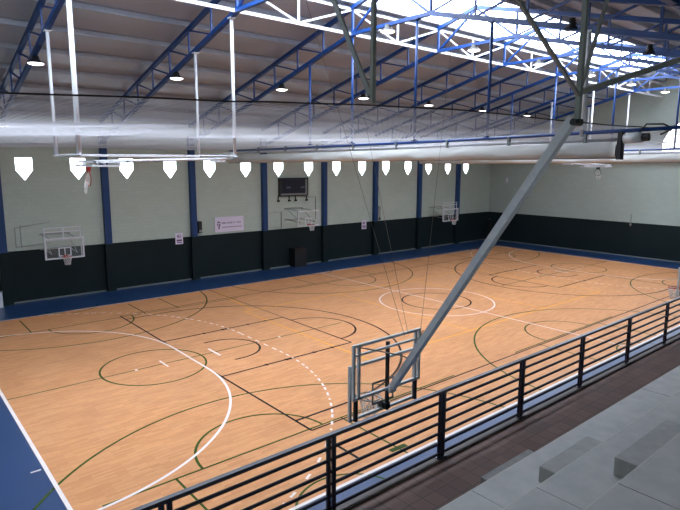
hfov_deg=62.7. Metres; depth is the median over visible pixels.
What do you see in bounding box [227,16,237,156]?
post
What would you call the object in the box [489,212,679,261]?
wall padding
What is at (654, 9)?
ceiling
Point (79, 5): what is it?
trim
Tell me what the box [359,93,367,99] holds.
ceiling lamp
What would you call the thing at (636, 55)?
roof truss
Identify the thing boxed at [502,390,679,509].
step
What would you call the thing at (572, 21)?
ceiling lamp
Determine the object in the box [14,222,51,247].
frame
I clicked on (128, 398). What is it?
floor
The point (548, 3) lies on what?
trim
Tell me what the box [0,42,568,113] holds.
trim
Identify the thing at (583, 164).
basketball hoop
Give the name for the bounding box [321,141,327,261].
wall column
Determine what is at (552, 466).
step
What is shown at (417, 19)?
post
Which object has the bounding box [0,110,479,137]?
trim
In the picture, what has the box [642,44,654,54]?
ceiling lamp
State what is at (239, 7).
roof truss
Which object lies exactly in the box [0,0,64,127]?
roof truss
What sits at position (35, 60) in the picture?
ceiling lamp
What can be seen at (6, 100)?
trim
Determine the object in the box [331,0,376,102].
mast
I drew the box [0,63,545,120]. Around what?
trim
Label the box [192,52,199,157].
post
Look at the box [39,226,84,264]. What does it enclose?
basketball hoop
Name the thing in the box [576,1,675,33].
skylight
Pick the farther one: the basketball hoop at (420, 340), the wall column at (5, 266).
the wall column at (5, 266)
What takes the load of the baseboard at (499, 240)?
attached to the wall at (650, 192)
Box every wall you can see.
[0,114,490,251]
[489,75,679,225]
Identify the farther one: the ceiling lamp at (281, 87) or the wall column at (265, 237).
the wall column at (265, 237)
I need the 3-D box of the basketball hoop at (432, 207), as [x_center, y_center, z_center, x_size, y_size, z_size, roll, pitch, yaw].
[9.115,-3.639,48.238,2.000,1.872,2.372,-7,12,-40]
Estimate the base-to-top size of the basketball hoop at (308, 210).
1.432 m
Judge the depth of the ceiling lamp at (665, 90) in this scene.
36.70 m
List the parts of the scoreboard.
score panel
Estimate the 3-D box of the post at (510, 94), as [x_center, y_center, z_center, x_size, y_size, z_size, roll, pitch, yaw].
[10.508,-8.110,34.293,0.200,3.446,0.200,-7,12,-40]
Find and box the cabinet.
[289,246,307,266]
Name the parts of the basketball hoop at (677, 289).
board frame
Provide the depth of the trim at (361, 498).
8.56 m
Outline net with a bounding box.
[0,94,679,153]
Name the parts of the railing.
post, post, post, rail, rail, rail, post, post, post, post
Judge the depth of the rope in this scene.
8.74 m
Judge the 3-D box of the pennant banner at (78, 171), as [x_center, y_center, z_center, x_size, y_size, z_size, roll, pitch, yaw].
[-14.113,-4.629,30.043,0.800,1.155,0.045,-7,12,-40]
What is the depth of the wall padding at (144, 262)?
35.48 m
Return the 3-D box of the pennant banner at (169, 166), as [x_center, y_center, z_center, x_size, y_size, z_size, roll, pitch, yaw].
[-10.172,-5.142,33.320,0.800,1.155,0.045,-7,12,-40]
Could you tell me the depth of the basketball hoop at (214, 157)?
18.27 m
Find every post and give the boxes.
[43,29,57,155]
[66,0,82,154]
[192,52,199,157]
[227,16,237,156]
[307,63,312,144]
[350,34,355,142]
[411,17,421,140]
[483,20,493,137]
[510,94,514,134]
[549,102,553,140]
[552,76,558,132]
[577,29,591,137]
[587,107,590,130]
[589,91,594,142]
[611,68,618,136]
[624,93,631,154]
[672,74,679,148]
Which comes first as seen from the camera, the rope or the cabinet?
the rope
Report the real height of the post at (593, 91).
4.701 m
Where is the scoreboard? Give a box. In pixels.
[277,178,315,212]
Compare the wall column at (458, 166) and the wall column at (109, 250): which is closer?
the wall column at (109, 250)
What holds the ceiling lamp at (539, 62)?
hanging from the roof truss at (622, 58)
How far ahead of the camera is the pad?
27.84 m
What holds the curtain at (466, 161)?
hanging from the post at (678, 103)
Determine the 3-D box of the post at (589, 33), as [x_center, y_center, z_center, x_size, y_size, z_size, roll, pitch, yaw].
[6.670,-4.618,15.169,0.200,2.813,0.200,-7,12,-40]
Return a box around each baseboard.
[14,239,484,303]
[499,240,679,262]
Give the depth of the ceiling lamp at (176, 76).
22.58 m
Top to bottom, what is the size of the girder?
1.020 m
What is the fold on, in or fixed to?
attached to the net
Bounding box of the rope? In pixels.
[0,92,679,131]
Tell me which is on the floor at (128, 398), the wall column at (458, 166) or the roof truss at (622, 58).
the wall column at (458, 166)
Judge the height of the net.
0.193 m
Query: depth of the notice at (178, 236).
34.07 m
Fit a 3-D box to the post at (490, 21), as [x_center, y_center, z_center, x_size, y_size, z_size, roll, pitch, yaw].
[4.676,-5.454,17.437,0.200,3.525,0.200,-7,12,-40]
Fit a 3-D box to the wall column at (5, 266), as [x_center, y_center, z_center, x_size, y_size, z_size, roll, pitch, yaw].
[-16.895,-1.792,27.762,0.480,8.794,0.338,-7,12,-40]
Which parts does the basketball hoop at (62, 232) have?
frame, board frame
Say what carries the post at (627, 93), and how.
hanging from the roof truss at (671, 87)
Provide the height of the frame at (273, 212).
1.125 m
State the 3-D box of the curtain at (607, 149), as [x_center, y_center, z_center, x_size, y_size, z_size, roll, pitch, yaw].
[1.583,-4.020,21.393,0.515,0.990,23.601,-7,12,-40]
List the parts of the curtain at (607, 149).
motor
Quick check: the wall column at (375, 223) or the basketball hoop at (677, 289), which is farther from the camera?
the wall column at (375, 223)
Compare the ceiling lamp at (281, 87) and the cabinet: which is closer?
the ceiling lamp at (281, 87)
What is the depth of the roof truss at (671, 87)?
41.73 m
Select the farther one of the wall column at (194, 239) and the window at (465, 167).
the window at (465, 167)
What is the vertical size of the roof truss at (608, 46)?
5.526 m
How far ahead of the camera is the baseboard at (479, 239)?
35.44 m
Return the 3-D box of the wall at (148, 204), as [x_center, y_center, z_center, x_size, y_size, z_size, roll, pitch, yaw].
[-4.360,-3.962,38.535,49.600,9.750,0.320,-7,12,-40]
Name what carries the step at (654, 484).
on the step at (584, 480)
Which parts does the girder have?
vertical post, vertical post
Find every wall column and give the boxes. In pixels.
[0,174,13,305]
[98,134,116,291]
[187,136,200,279]
[260,139,269,269]
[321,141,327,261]
[371,146,378,254]
[415,148,422,248]
[453,146,460,243]
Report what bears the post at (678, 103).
hanging from the roof truss at (629, 65)
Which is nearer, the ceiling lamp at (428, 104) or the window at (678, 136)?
the ceiling lamp at (428, 104)
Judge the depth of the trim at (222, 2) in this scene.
24.79 m
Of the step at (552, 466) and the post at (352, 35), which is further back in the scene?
the post at (352, 35)
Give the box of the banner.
[215,216,243,232]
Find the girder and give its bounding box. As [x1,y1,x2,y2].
[173,0,664,97]
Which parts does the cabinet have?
lid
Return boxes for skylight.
[341,0,665,80]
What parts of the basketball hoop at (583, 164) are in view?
board frame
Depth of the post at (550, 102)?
37.64 m
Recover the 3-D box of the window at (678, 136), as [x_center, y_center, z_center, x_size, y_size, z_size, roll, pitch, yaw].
[26.291,-8.465,39.417,0.060,2.460,6.560,-7,12,-40]
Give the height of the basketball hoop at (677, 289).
7.602 m
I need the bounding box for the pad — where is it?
[0,291,3,307]
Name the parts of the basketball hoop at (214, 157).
rail, board frame, frame, tie rail, swing arm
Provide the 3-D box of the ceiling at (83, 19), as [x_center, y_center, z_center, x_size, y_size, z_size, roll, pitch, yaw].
[0.470,-9.656,31.835,49.600,3.991,15.200,-7,12,-40]
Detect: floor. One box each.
[0,240,679,509]
[348,339,679,509]
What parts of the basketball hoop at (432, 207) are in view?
frame, board frame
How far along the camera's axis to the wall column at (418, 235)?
47.47 m
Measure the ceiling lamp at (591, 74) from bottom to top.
0.310 m
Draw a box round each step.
[438,366,679,509]
[480,449,533,483]
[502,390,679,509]
[538,436,601,482]
[584,433,679,509]
[613,420,679,477]
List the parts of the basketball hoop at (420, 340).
sliding rail, board frame, sliding rail, carrier frame, sliding rail, swing arm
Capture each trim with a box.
[0,17,588,105]
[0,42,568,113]
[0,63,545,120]
[0,81,527,127]
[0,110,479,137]
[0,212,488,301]
[1,97,507,133]
[31,0,611,98]
[196,0,638,89]
[321,0,660,82]
[336,334,679,509]
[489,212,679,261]
[530,0,679,49]
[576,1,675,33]
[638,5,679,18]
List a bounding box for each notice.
[175,233,182,243]
[362,220,365,228]
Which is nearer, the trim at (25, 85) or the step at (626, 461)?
the step at (626, 461)
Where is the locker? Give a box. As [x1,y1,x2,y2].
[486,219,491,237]
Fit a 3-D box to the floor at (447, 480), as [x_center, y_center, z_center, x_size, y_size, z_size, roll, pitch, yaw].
[13.791,1.560,17.491,48.900,0.250,1.120,-7,12,-40]
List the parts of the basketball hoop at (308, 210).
board frame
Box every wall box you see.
[197,221,201,232]
[378,206,380,220]
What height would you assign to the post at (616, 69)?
4.180 m
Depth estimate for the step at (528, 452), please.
7.46 m
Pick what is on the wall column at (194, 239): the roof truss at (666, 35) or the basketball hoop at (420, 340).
the roof truss at (666, 35)
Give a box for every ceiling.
[0,0,661,136]
[522,0,679,47]
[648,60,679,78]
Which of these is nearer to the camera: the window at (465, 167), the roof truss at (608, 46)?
the roof truss at (608, 46)
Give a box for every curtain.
[227,123,679,162]
[419,160,537,163]
[550,148,679,163]
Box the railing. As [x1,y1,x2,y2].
[131,297,679,509]
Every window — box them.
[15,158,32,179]
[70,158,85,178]
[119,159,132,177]
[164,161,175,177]
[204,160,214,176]
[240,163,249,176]
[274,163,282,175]
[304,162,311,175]
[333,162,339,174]
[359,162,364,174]
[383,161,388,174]
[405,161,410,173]
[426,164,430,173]
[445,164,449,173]
[463,164,467,173]
[661,123,679,151]
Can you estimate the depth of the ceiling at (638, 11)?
20.70 m
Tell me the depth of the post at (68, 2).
16.09 m
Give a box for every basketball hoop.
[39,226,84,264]
[56,153,233,192]
[285,207,318,230]
[306,0,679,422]
[429,202,458,224]
[562,163,611,178]
[668,267,679,297]
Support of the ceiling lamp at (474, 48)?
hanging from the roof truss at (608, 46)
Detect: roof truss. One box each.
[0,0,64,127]
[99,0,679,141]
[188,0,679,143]
[261,5,679,145]
[323,27,679,144]
[375,41,679,149]
[420,53,679,148]
[461,67,678,146]
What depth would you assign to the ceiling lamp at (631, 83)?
33.42 m
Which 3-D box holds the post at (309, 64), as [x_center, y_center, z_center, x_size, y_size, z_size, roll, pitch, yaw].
[-1.313,-6.571,24.464,0.200,3.446,0.200,-7,12,-40]
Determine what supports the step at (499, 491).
on the floor at (447, 480)
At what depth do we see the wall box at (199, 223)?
34.63 m
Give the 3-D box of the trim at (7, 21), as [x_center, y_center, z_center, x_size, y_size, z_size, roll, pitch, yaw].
[1.792,-9.762,30.229,49.000,0.200,0.070,-7,12,-40]
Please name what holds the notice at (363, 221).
attached to the wall at (148, 204)
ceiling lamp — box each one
[27,56,43,65]
[170,72,182,79]
[276,84,287,90]
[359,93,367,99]
[380,24,394,33]
[424,101,432,106]
[467,44,479,51]
[533,59,544,65]
[563,17,577,30]
[589,71,595,76]
[627,80,635,85]
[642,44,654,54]
[661,88,669,92]
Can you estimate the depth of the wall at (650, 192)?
44.99 m
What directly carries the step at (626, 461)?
on the step at (584, 480)
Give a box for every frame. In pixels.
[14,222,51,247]
[268,212,281,227]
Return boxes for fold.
[0,115,191,147]
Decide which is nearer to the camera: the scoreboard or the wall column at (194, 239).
the wall column at (194, 239)
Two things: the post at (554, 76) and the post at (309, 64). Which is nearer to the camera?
the post at (309, 64)
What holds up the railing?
on the trim at (361, 498)
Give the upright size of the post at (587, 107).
3.968 m
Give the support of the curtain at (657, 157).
hanging from the post at (678, 103)
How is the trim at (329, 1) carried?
attached to the wall at (650, 192)
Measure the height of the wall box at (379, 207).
1.150 m
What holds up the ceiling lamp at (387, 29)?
hanging from the roof truss at (666, 35)

